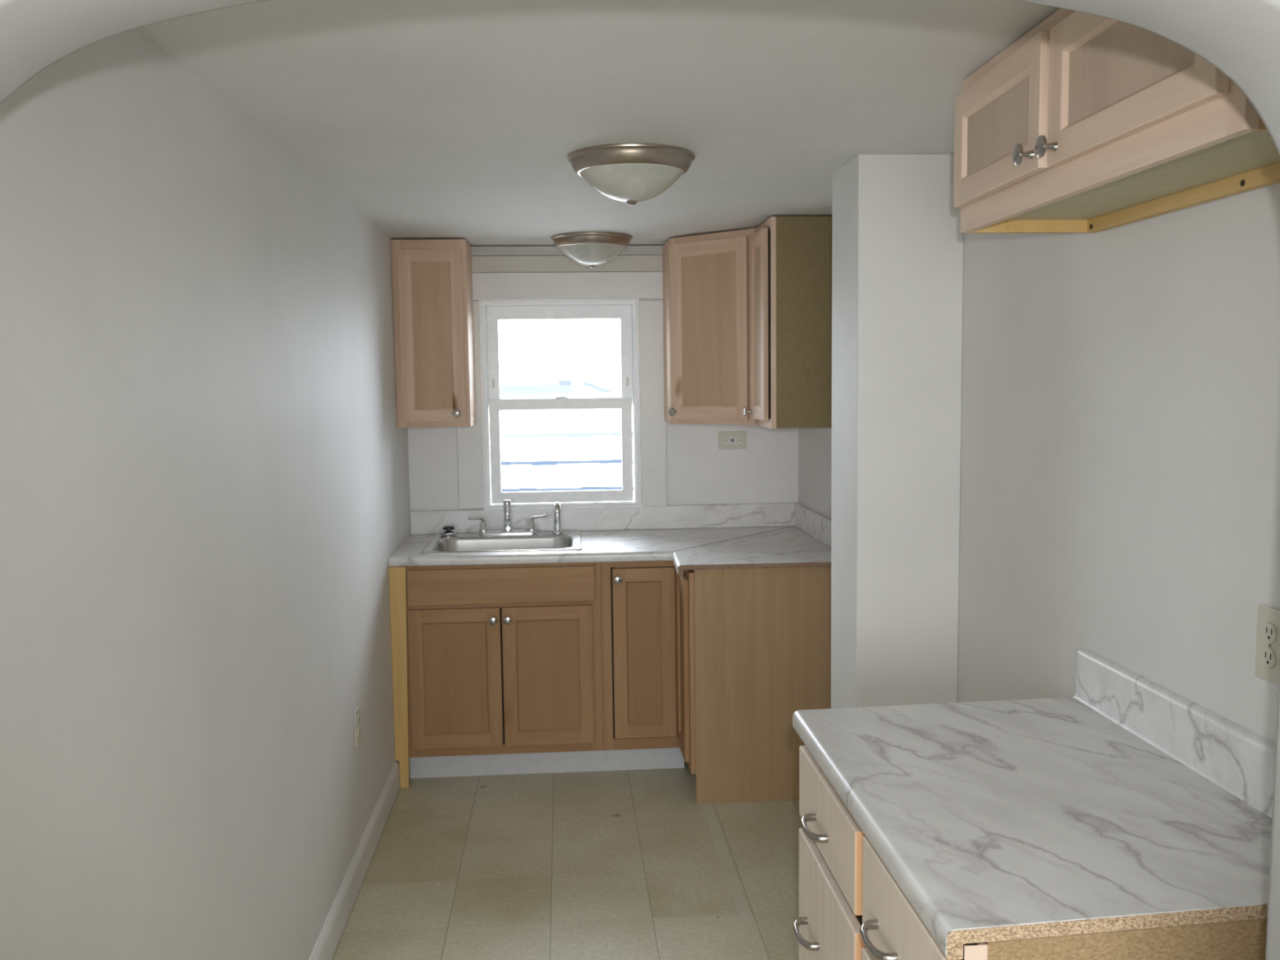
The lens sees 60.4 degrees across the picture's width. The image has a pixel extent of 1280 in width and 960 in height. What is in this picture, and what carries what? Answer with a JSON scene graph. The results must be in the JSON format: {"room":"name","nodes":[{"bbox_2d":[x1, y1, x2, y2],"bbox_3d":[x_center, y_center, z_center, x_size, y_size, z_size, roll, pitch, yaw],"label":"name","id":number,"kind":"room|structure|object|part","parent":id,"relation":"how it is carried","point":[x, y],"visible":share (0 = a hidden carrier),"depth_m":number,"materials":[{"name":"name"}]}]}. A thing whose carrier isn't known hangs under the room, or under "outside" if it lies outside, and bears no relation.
{"room":"kitchen","nodes":[
{"label":"kitchen","id":0,"kind":"room"},
{"bbox_2d":[0,28,410,959],"bbox_3d":[-0.938,0.252,2.891,0.120,2.170,3.970,-1,5,-4],"label":"wall","id":1,"kind":"structure","parent":0,"point":[205,488],"depth_m":1.95,"materials":[{"name":"white paint"}]},
{"bbox_2d":[308,761,399,959],"bbox_3d":[-0.836,1.304,2.703,0.015,0.108,3.251,-1,5,-4],"label":"baseboard","id":2,"kind":"structure","parent":1,"relation":"attached to","point":[326,945],"depth_m":3.41,"materials":[{"name":"white paint"}]},
{"bbox_2d":[354,705,360,746],"bbox_3d":[-0.908,0.792,3.543,0.009,0.116,0.072,-1,5,-4],"label":"wall outlet","id":3,"kind":"object","parent":1,"relation":"attached to","point":[357,713],"visible":1,"depth_m":3.53,"materials":[{"name":"beige plastic"}]},
{"bbox_2d":[357,715,359,724],"bbox_3d":[-0.906,0.773,3.542,0.004,0.033,0.033,-1,5,-4],"label":"receptacle","id":4,"kind":"object","parent":3,"relation":"attached to","point":[358,716],"depth_m":3.54,"materials":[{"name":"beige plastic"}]},
{"bbox_2d":[357,727,359,737],"bbox_3d":[-0.906,0.811,3.545,0.004,0.033,0.033,-1,5,-4],"label":"receptacle","id":5,"kind":"object","parent":3,"relation":"attached to","point":[358,728],"depth_m":3.53,"materials":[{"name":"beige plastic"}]},
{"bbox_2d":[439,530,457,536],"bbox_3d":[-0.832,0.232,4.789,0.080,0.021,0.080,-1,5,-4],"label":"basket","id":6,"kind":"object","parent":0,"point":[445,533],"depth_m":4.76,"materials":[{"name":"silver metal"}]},
{"bbox_2d":[332,760,802,959],"bbox_3d":[0.057,1.558,1.063,5.400,0.120,8.220,-1,5,-4],"label":"floor","id":7,"kind":"structure","parent":0,"point":[623,864],"depth_m":3.55,"materials":[{"name":"tile"}]},
{"bbox_2d":[388,566,409,787],"bbox_3d":[-0.931,0.772,4.294,0.064,0.876,0.019,-1,5,-4],"label":"board","id":8,"kind":"object","parent":7,"relation":"on","point":[397,575],"visible":1,"depth_m":4.28,"materials":[{"name":"yellow wood"}]},
{"bbox_2d":[406,562,603,757],"bbox_3d":[-0.552,0.682,4.601,0.765,0.762,0.648,-1,5,-4],"label":"base cabinet","id":9,"kind":"object","parent":7,"relation":"on","point":[503,659],"visible":0.99,"depth_m":4.32,"materials":[{"name":"brown wood"}]},
{"bbox_3d":[-0.721,0.777,4.311,0.356,0.554,0.019,-1,5,-4],"label":"door","id":10,"kind":"part","parent":9,"relation":"part of","materials":[{"name":"brown wood"}]},
{"bbox_3d":[-0.721,0.777,4.313,0.240,0.438,0.006,-1,5,-4],"label":"door panel","id":11,"kind":"part","parent":9,"relation":"part of","materials":[{"name":"brown wood"}]},
{"bbox_3d":[-0.571,0.546,4.276,0.034,0.034,0.029,-1,5,-4],"label":"knob","id":12,"kind":"part","parent":9,"relation":"part of","materials":[{"name":"silver metal"}]},
{"bbox_3d":[-0.539,0.412,4.290,0.726,0.140,0.019,-1,5,-4],"label":"false drawer","id":13,"kind":"part","parent":9,"relation":"part of","materials":[{"name":"brown wood"}]},
{"bbox_3d":[-0.515,0.545,4.280,0.034,0.034,0.029,-1,5,-4],"label":"knob","id":14,"kind":"part","parent":9,"relation":"part of","materials":[{"name":"silver metal"}]},
{"bbox_3d":[-0.360,0.770,4.336,0.354,0.554,0.019,-1,5,-4],"label":"door","id":15,"kind":"part","parent":9,"relation":"part of","materials":[{"name":"brown wood"}]},
{"bbox_3d":[-0.360,0.770,4.338,0.238,0.438,0.006,-1,5,-4],"label":"door panel","id":16,"kind":"part","parent":9,"relation":"part of","materials":[{"name":"brown wood"}]},
{"bbox_2d":[388,502,831,575],"bbox_3d":[-0.110,0.234,4.454,1.745,0.144,0.974,-1,5,-4],"label":"countertop","id":17,"kind":"structure","parent":9,"relation":"on","point":[762,535],"depth_m":4.70,"materials":[{"name":"laminate"}]},
{"bbox_2d":[420,530,582,554],"bbox_3d":[-0.564,0.342,4.615,0.635,0.177,0.550,-1,5,-4],"label":"sink","id":18,"kind":"object","parent":17,"relation":"in","point":[544,540],"visible":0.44,"depth_m":4.75,"materials":[{"name":"silver metal"}]},
{"bbox_2d":[439,525,457,536],"bbox_3d":[-0.832,0.222,4.788,0.080,0.041,0.080,-1,5,-4],"label":"strainer","id":19,"kind":"object","parent":18,"relation":"on","point":[448,532],"visible":1,"depth_m":4.77,"materials":[{"name":"silver metal"}]},
{"bbox_3d":[-0.833,0.212,4.787,0.050,0.021,0.050,-1,5,-4],"label":"knob","id":20,"kind":"part","parent":19,"relation":"part of","materials":[{"name":"black plastic"}]},
{"bbox_2d":[467,499,546,535],"bbox_3d":[-0.576,0.163,4.783,0.344,0.152,0.082,-1,5,-4],"label":"faucet","id":21,"kind":"object","parent":18,"relation":"on","point":[531,529],"visible":1,"depth_m":4.78,"materials":[{"name":"silver metal"}]},
{"bbox_3d":[-0.710,0.173,4.781,0.077,0.027,0.020,-3,6,-19],"label":"lever","id":22,"kind":"part","parent":21,"relation":"part of","materials":[{"name":"silver metal"}]},
{"bbox_3d":[-0.681,0.200,4.794,0.042,0.056,0.042,-1,5,-4],"label":"handle","id":23,"kind":"part","parent":21,"relation":"part of","materials":[{"name":"silver metal"}]},
{"bbox_3d":[-0.578,0.155,4.797,0.044,0.138,0.044,-1,5,-4],"label":"spout","id":24,"kind":"part","parent":21,"relation":"part of","materials":[{"name":"silver metal"}]},
{"bbox_3d":[-0.577,0.230,4.804,0.256,0.016,0.052,-1,5,-4],"label":"deck plate","id":25,"kind":"part","parent":21,"relation":"part of","materials":[{"name":"silver metal"}]},
{"bbox_3d":[-0.473,0.196,4.808,0.042,0.056,0.042,-1,5,-4],"label":"handle","id":26,"kind":"part","parent":21,"relation":"part of","materials":[{"name":"silver metal"}]},
{"bbox_3d":[-0.444,0.165,4.799,0.078,0.032,0.020,0,5,11],"label":"lever","id":27,"kind":"part","parent":21,"relation":"part of","materials":[{"name":"silver metal"}]},
{"bbox_2d":[552,502,563,533],"bbox_3d":[-0.360,0.165,4.799,0.048,0.141,0.082,-1,5,-4],"label":"sprayer","id":28,"kind":"object","parent":18,"relation":"on","point":[557,506],"visible":1,"depth_m":4.80,"materials":[{"name":"silver metal"}]},
{"bbox_2d":[408,747,684,777],"bbox_3d":[-0.373,1.131,4.467,1.110,0.116,0.012,-1,5,-4],"label":"board","id":29,"kind":"object","parent":7,"relation":"on","point":[666,757],"visible":0.57,"depth_m":4.46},
{"bbox_2d":[600,560,679,750],"bbox_3d":[-0.014,0.671,4.639,0.314,0.762,0.648,-1,5,-4],"label":"base cabinet","id":30,"kind":"object","parent":7,"relation":"on","point":[638,598],"visible":0.86,"depth_m":4.35,"materials":[{"name":"brown wood"}]},
{"bbox_3d":[-0.087,0.389,4.296,0.034,0.034,0.029,-1,5,-4],"label":"knob","id":31,"kind":"part","parent":30,"relation":"part of","materials":[{"name":"silver metal"}]},
{"bbox_3d":[0.018,0.684,4.357,0.130,0.566,0.006,-1,5,-4],"label":"door panel","id":32,"kind":"part","parent":30,"relation":"part of","materials":[{"name":"brown wood"}]},
{"bbox_2d":[675,566,831,804],"bbox_3d":[0.464,0.753,4.247,0.622,0.887,0.300,-1,5,-4],"label":"base cabinet","id":33,"kind":"object","parent":7,"relation":"on","point":[753,645],"visible":0.77,"depth_m":4.09,"materials":[{"name":"brown wood"}]},
{"bbox_3d":[0.166,0.704,4.231,0.006,0.579,0.138,-1,5,-5],"label":"door panel","id":34,"kind":"part","parent":33,"relation":"part of","materials":[{"name":"brown wood"}]},
{"bbox_3d":[0.163,0.704,4.231,0.019,0.695,0.254,-1,5,-5],"label":"door","id":35,"kind":"part","parent":33,"relation":"part of","materials":[{"name":"brown wood"}]},
{"bbox_3d":[0.184,0.707,4.225,0.019,0.762,0.296,-1,5,-4],"label":"frame","id":36,"kind":"part","parent":33,"relation":"part of","materials":[{"name":"brown wood"}]},
{"bbox_2d":[792,745,1266,959],"bbox_3d":[0.648,0.965,1.879,0.646,0.894,0.890,-1,5,-4],"label":"base cabinet","id":37,"kind":"object","parent":7,"relation":"on","point":[851,907],"visible":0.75,"depth_m":1.70,"materials":[{"name":"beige wood"}]},
{"bbox_3d":[0.322,0.891,2.161,0.036,0.016,0.113,-1,5,-4],"label":"handle","id":38,"kind":"part","parent":37,"relation":"part of","materials":[{"name":"silver metal"}]},
{"bbox_3d":[0.323,0.654,2.069,0.036,0.016,0.113,-1,5,-4],"label":"handle","id":39,"kind":"part","parent":37,"relation":"part of","materials":[{"name":"silver metal"}]},
{"bbox_3d":[0.355,0.892,2.075,0.019,0.308,0.439,-1,5,-4],"label":"drawer","id":40,"kind":"part","parent":37,"relation":"part of","materials":[{"name":"beige wood"}]},
{"bbox_3d":[0.352,0.636,2.049,0.019,0.146,0.435,-1,5,-4],"label":"drawer","id":41,"kind":"part","parent":37,"relation":"part of","materials":[{"name":"beige wood"}]},
{"bbox_3d":[0.387,0.933,1.624,0.019,0.308,0.382,-1,5,-4],"label":"drawer","id":42,"kind":"part","parent":37,"relation":"part of","materials":[{"name":"beige wood"}]},
{"bbox_3d":[0.353,0.692,1.652,0.036,0.016,0.113,-1,5,-4],"label":"handle","id":43,"kind":"part","parent":37,"relation":"part of","materials":[{"name":"silver metal"}]},
{"bbox_3d":[0.384,0.672,1.600,0.019,0.158,0.382,-1,5,-4],"label":"drawer","id":44,"kind":"part","parent":37,"relation":"part of","materials":[{"name":"beige wood"}]},
{"bbox_3d":[0.390,0.923,1.857,0.019,0.762,0.889,-1,5,-4],"label":"frame","id":45,"kind":"part","parent":37,"relation":"part of","materials":[{"name":"beige wood"}]},
{"bbox_2d":[792,648,1275,959],"bbox_3d":[0.656,0.469,1.821,0.633,0.142,0.925,-1,5,-4],"label":"countertop","id":46,"kind":"structure","parent":37,"relation":"on","point":[1126,802],"depth_m":1.72,"materials":[{"name":"laminate"}]},
{"bbox_3d":[0.722,1.005,1.445,0.561,0.894,0.008,-1,5,-4],"label":"panel","id":47,"kind":"part","parent":37,"relation":"part of","materials":[{"name":"beige wood"}]},
{"bbox_2d":[137,0,1059,246],"bbox_3d":[0.007,-0.911,2.897,2.050,0.120,4.120,-1,5,-4],"label":"ceiling","id":48,"kind":"structure","parent":0,"point":[432,119],"depth_m":2.24,"materials":[{"name":"paint"}]},
{"bbox_2d":[551,231,632,267],"bbox_3d":[-0.198,-0.936,4.531,0.336,0.126,0.336,-1,5,-4],"label":"ceiling lamp","id":49,"kind":"object","parent":48,"relation":"attached to","point":[591,249],"visible":1,"depth_m":4.43,"materials":[{"name":"white glass"}]},
{"bbox_3d":[-0.197,-0.923,4.532,0.276,0.080,0.276,-1,5,-4],"label":"lamp shade","id":50,"kind":"part","parent":49,"relation":"part of","materials":[{"name":"white glass"}]},
{"bbox_2d":[567,142,695,204],"bbox_3d":[-0.022,-0.787,2.896,0.336,0.126,0.336,-1,5,-4],"label":"ceiling lamp","id":51,"kind":"object","parent":48,"relation":"attached to","point":[630,173],"visible":1,"depth_m":2.79,"materials":[{"name":"white glass"}]},
{"bbox_3d":[-0.022,-0.774,2.897,0.276,0.080,0.276,-1,5,-4],"label":"lamp shade","id":52,"kind":"part","parent":51,"relation":"part of","materials":[{"name":"white glass"}]},
{"bbox_2d":[407,254,798,511],"bbox_3d":[-0.139,0.049,4.975,2.010,2.170,0.094,-1,5,-4],"label":"wall","id":53,"kind":"structure","parent":0,"point":[698,472],"depth_m":4.96,"materials":[{"name":"white paint"}]},
{"bbox_2d":[408,426,458,508],"bbox_3d":[-0.912,-0.081,4.859,0.212,0.410,0.004,-1,5,-4],"label":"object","id":54,"kind":"structure","parent":53,"relation":"attached to","point":[433,451],"depth_m":4.86,"materials":[{"name":"white paint"}]},
{"bbox_2d":[391,239,475,427],"bbox_3d":[-0.864,-0.610,4.635,0.300,0.763,0.353,-1,5,-4],"label":"upper cabinet","id":55,"kind":"object","parent":53,"relation":"attached to","point":[433,285],"visible":1,"depth_m":4.50,"materials":[{"name":"brown wood"}]},
{"bbox_3d":[-0.849,-0.589,4.501,0.152,0.592,0.006,-1,5,-4],"label":"door panel","id":56,"kind":"part","parent":55,"relation":"part of","materials":[{"name":"brown wood"}]},
{"bbox_3d":[-0.751,-0.275,4.511,0.034,0.034,0.029,-1,5,-4],"label":"knob","id":57,"kind":"part","parent":55,"relation":"part of","materials":[{"name":"silver metal"}]},
{"bbox_3d":[-0.723,-0.615,4.678,0.012,0.763,0.286,-1,5,-4],"label":"panel","id":58,"kind":"part","parent":55,"relation":"part of","materials":[{"name":"brown wood"}]},
{"bbox_2d":[457,301,484,509],"bbox_3d":[-0.750,-0.326,4.840,0.113,0.910,0.020,-1,5,-4],"label":"trim","id":59,"kind":"structure","parent":53,"relation":"attached to","point":[469,439],"depth_m":4.85,"materials":[{"name":"white paint"}]},
{"bbox_2d":[481,300,638,506],"bbox_3d":[-0.353,-0.338,4.926,0.682,0.912,0.088,-1,5,-4],"label":"window","id":60,"kind":"structure","parent":53,"relation":"in","point":[624,310],"depth_m":4.91,"materials":[{"name":"white plastic"}]},
{"bbox_3d":[-0.357,-0.554,4.932,0.648,0.449,0.034,-1,5,-4],"label":"sash","id":61,"kind":"part","parent":60,"relation":"part of","materials":[{"name":"white plastic"}]},
{"bbox_3d":[-0.351,-0.132,4.931,0.634,0.465,0.034,-1,5,-4],"label":"sash","id":62,"kind":"part","parent":60,"relation":"part of","materials":[{"name":"white plastic"}]},
{"bbox_2d":[478,297,641,508],"bbox_3d":[-0.348,-0.337,4.864,0.700,0.920,0.026,-1,5,-4],"label":"trim","id":63,"kind":"structure","parent":53,"relation":"attached to","point":[480,300],"depth_m":4.84,"materials":[{"name":"white plastic"}]},
{"bbox_2d":[484,503,642,511],"bbox_3d":[-0.342,0.121,4.921,0.704,0.014,0.056,-1,5,-4],"label":"trim","id":64,"kind":"structure","parent":53,"relation":"attached to","point":[627,505],"depth_m":4.90,"materials":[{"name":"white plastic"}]},
{"bbox_2d":[471,245,662,255],"bbox_3d":[-0.343,-0.999,4.797,1.020,0.035,0.040,-1,5,-4],"label":"trim","id":65,"kind":"structure","parent":53,"relation":"attached to","point":[629,250],"depth_m":4.78,"materials":[{"name":"grey paint"}]},
{"bbox_2d":[471,271,662,300],"bbox_3d":[-0.341,-0.849,4.820,1.020,0.118,0.022,-1,5,-4],"label":"trim","id":66,"kind":"structure","parent":53,"relation":"attached to","point":[641,285],"depth_m":4.81,"materials":[{"name":"white paint"}]},
{"bbox_2d":[471,254,662,272],"bbox_3d":[-0.343,-0.945,4.814,1.020,0.071,0.015,-1,5,-4],"label":"trim","id":67,"kind":"structure","parent":53,"relation":"attached to","point":[636,263],"depth_m":4.81,"materials":[{"name":"beige paint"}]},
{"bbox_2d":[409,502,795,534],"bbox_3d":[-0.149,0.172,4.926,1.737,0.106,0.020,-1,5,-4],"label":"backsplash","id":68,"kind":"structure","parent":53,"relation":"attached to","point":[762,514],"depth_m":4.92,"materials":[{"name":"laminate"}]},
{"bbox_2d":[639,300,666,506],"bbox_3d":[0.055,-0.335,4.896,0.117,0.919,0.020,-1,5,-4],"label":"trim","id":69,"kind":"structure","parent":53,"relation":"attached to","point":[653,424],"depth_m":4.89,"materials":[{"name":"white paint"}]},
{"bbox_2d":[662,227,756,425],"bbox_3d":[0.418,-0.623,4.597,0.617,0.763,0.606,-1,5,-4],"label":"upper cabinet","id":70,"kind":"object","parent":53,"relation":"attached to","point":[706,277],"visible":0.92,"depth_m":4.43,"materials":[{"name":"brown wood"}]},
{"bbox_3d":[0.138,-0.282,4.554,0.034,0.034,0.029,4,7,40],"label":"knob","id":71,"kind":"part","parent":70,"relation":"part of","materials":[{"name":"silver metal"}]},
{"bbox_3d":[0.278,-0.602,4.436,0.274,0.603,0.006,4,7,40],"label":"door panel","id":72,"kind":"part","parent":70,"relation":"part of","materials":[{"name":"brown wood"}]},
{"bbox_2d":[718,431,746,449],"bbox_3d":[0.415,-0.178,4.941,0.125,0.080,0.010,-1,5,-4],"label":"wall outlet","id":73,"kind":"object","parent":53,"relation":"attached to","point":[731,439],"visible":1,"depth_m":4.94,"materials":[{"name":"beige plastic"}]},
{"bbox_2d":[724,436,740,444],"bbox_3d":[0.416,-0.178,4.939,0.070,0.034,0.003,-1,5,-4],"label":"receptacle","id":74,"kind":"object","parent":73,"relation":"attached to","point":[728,440],"depth_m":4.94,"materials":[{"name":"white plastic"}]},
{"bbox_2d":[0,0,1279,959],"bbox_3d":[0.038,0.252,0.962,5.400,2.500,0.140,-1,5,-4],"label":"wall","id":75,"kind":"structure","parent":0,"point":[1241,38],"depth_m":0.93,"materials":[{"name":"paint"}]},
{"bbox_2d":[831,153,964,708],"bbox_3d":[0.719,0.208,3.132,0.290,2.170,0.272,-1,5,-4],"label":"wall","id":76,"kind":"structure","parent":0,"point":[897,240],"depth_m":2.98,"materials":[{"name":"white paint"}]},
{"bbox_2d":[798,182,1279,742],"bbox_3d":[0.948,0.215,3.022,0.150,2.170,3.971,-1,5,-4],"label":"wall","id":77,"kind":"structure","parent":0,"point":[1120,478],"depth_m":2.13,"materials":[{"name":"white paint"}]},
{"bbox_2d":[742,216,831,428],"bbox_3d":[0.581,-0.584,4.152,0.351,0.763,0.303,-1,5,-4],"label":"upper cabinet","id":78,"kind":"object","parent":77,"relation":"attached to","point":[790,257],"visible":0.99,"depth_m":4.01,"materials":[{"name":"brown wood"}]},
{"bbox_3d":[0.417,-0.266,4.285,0.029,0.034,0.034,-1,5,-6],"label":"knob","id":79,"kind":"part","parent":78,"relation":"part of","materials":[{"name":"silver metal"}]},
{"bbox_3d":[0.450,-0.579,4.154,0.006,0.588,0.144,-1,5,-6],"label":"door panel","id":80,"kind":"part","parent":78,"relation":"part of","materials":[{"name":"brown wood"}]},
{"bbox_3d":[0.447,-0.579,4.154,0.019,0.700,0.256,-1,5,-6],"label":"door","id":81,"kind":"part","parent":78,"relation":"part of","materials":[{"name":"brown wood"}]},
{"bbox_3d":[0.474,-0.582,4.145,0.019,0.763,0.303,-1,5,-4],"label":"frame","id":82,"kind":"part","parent":78,"relation":"part of","materials":[{"name":"brown wood"}]},
{"bbox_3d":[0.630,-0.571,4.007,0.273,0.763,0.006,-1,5,-4],"label":"panel","id":83,"kind":"part","parent":78,"relation":"part of","materials":[{"name":"brown wood"}]},
{"bbox_2d":[795,502,831,547],"bbox_3d":[0.746,0.200,4.502,0.020,0.106,0.953,-1,5,-4],"label":"backsplash","id":84,"kind":"structure","parent":77,"relation":"attached to","point":[816,525],"depth_m":4.61,"materials":[{"name":"laminate"}]},
{"bbox_2d":[953,8,1279,233],"bbox_3d":[0.781,-0.600,1.736,0.338,0.298,0.922,-1,5,-4],"label":"upper cabinet","id":85,"kind":"object","parent":77,"relation":"attached to","point":[1085,122],"visible":0.97,"depth_m":1.70,"materials":[{"name":"brown wood"}]},
{"bbox_3d":[0.641,-0.627,1.966,0.006,0.110,0.314,-1,5,-2],"label":"door panel","id":86,"kind":"part","parent":85,"relation":"part of","materials":[{"name":"brown wood"}]},
{"bbox_3d":[0.638,-0.627,1.966,0.019,0.214,0.418,-1,5,-2],"label":"door","id":87,"kind":"part","parent":85,"relation":"part of","materials":[{"name":"brown wood"}]},
{"bbox_3d":[0.624,-0.529,1.790,0.029,0.034,0.034,-1,5,-2],"label":"knob","id":88,"kind":"part","parent":85,"relation":"part of","materials":[{"name":"silver metal"}]},
{"bbox_3d":[0.787,-0.643,2.191,0.261,0.296,0.012,-1,5,-4],"label":"panel","id":89,"kind":"part","parent":85,"relation":"part of","materials":[{"name":"yellow wood"}]},
{"bbox_3d":[0.638,-0.524,1.728,0.029,0.034,0.034,-1,5,-4],"label":"knob","id":90,"kind":"part","parent":85,"relation":"part of","materials":[{"name":"silver metal"}]},
{"bbox_3d":[0.678,-0.587,1.526,0.006,0.110,0.352,-1,5,-4],"label":"door panel","id":91,"kind":"part","parent":85,"relation":"part of","materials":[{"name":"brown wood"}]},
{"bbox_3d":[0.675,-0.587,1.526,0.019,0.214,0.456,-1,5,-4],"label":"door","id":92,"kind":"part","parent":85,"relation":"part of","materials":[{"name":"brown wood"}]},
{"bbox_3d":[0.818,-0.483,1.750,0.255,0.010,0.898,-1,5,-4],"label":"panel","id":93,"kind":"part","parent":85,"relation":"part of","materials":[{"name":"beige wood"}]},
{"bbox_3d":[0.936,-0.467,1.760,0.018,0.026,0.898,-1,5,-4],"label":"hanging rail","id":94,"kind":"part","parent":85,"relation":"part of","materials":[{"name":"yellow wood"}]},
{"bbox_3d":[0.852,-0.560,1.287,0.261,0.296,0.012,-1,5,-4],"label":"panel","id":95,"kind":"part","parent":85,"relation":"part of","materials":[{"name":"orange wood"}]},
{"bbox_2d":[1073,648,1275,817],"bbox_3d":[0.953,0.443,1.860,0.028,0.106,0.882,-1,5,-4],"label":"backsplash","id":96,"kind":"structure","parent":77,"relation":"attached to","point":[1239,760],"depth_m":1.91,"materials":[{"name":"laminate"}]},
{"bbox_2d":[1254,604,1279,685],"bbox_3d":[0.971,0.255,1.693,0.009,0.116,0.072,-1,5,-4],"label":"wall outlet","id":97,"kind":"object","parent":77,"relation":"attached to","point":[1268,632],"visible":1,"depth_m":1.70,"materials":[{"name":"beige plastic"}]},
{"bbox_2d":[1262,647,1276,668],"bbox_3d":[0.969,0.274,1.695,0.004,0.033,0.033,-1,5,-4],"label":"receptacle","id":98,"kind":"object","parent":97,"relation":"attached to","point":[1268,654],"depth_m":1.69,"materials":[{"name":"beige plastic"}]},
{"bbox_2d":[1262,622,1277,644],"bbox_3d":[0.969,0.235,1.691,0.004,0.033,0.033,-1,5,-4],"label":"receptacle","id":99,"kind":"object","parent":97,"relation":"attached to","point":[1269,628],"depth_m":1.69,"materials":[{"name":"beige plastic"}]},
{"label":"outside","id":100,"kind":"structure","parent":0,"visible":0},
{"bbox_3d":[-2.266,-0.132,32.595,60.000,0.100,54.900,-1,5,-4],"label":"ground","id":101,"kind":"structure","parent":100,"visible":0},
{"bbox_2d":[499,379,614,394],"bbox_3d":[-2.438,-0.266,18.426,5.100,2.780,5.800,-1,5,-4],"label":"house","id":102,"kind":"structure","parent":101,"relation":"on","point":[564,386],"depth_m":17.83,"materials":[{"name":"white"}]},
{"bbox_2d":[558,379,571,385],"bbox_3d":[-1.253,-1.613,18.387,0.210,0.120,0.200,-1,5,-4],"label":"vent","id":103,"kind":"object","parent":102,"relation":"attached to","point":[561,382],"depth_m":18.29,"materials":[{"name":"grey"}]},
{"bbox_2d":[499,392,634,499],"bbox_3d":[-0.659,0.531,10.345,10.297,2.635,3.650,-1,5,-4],"label":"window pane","id":104,"kind":"object","parent":101,"relation":"on","point":[555,449],"visible":0.02,"depth_m":8.47,"materials":[{"name":"white"}]}
]}

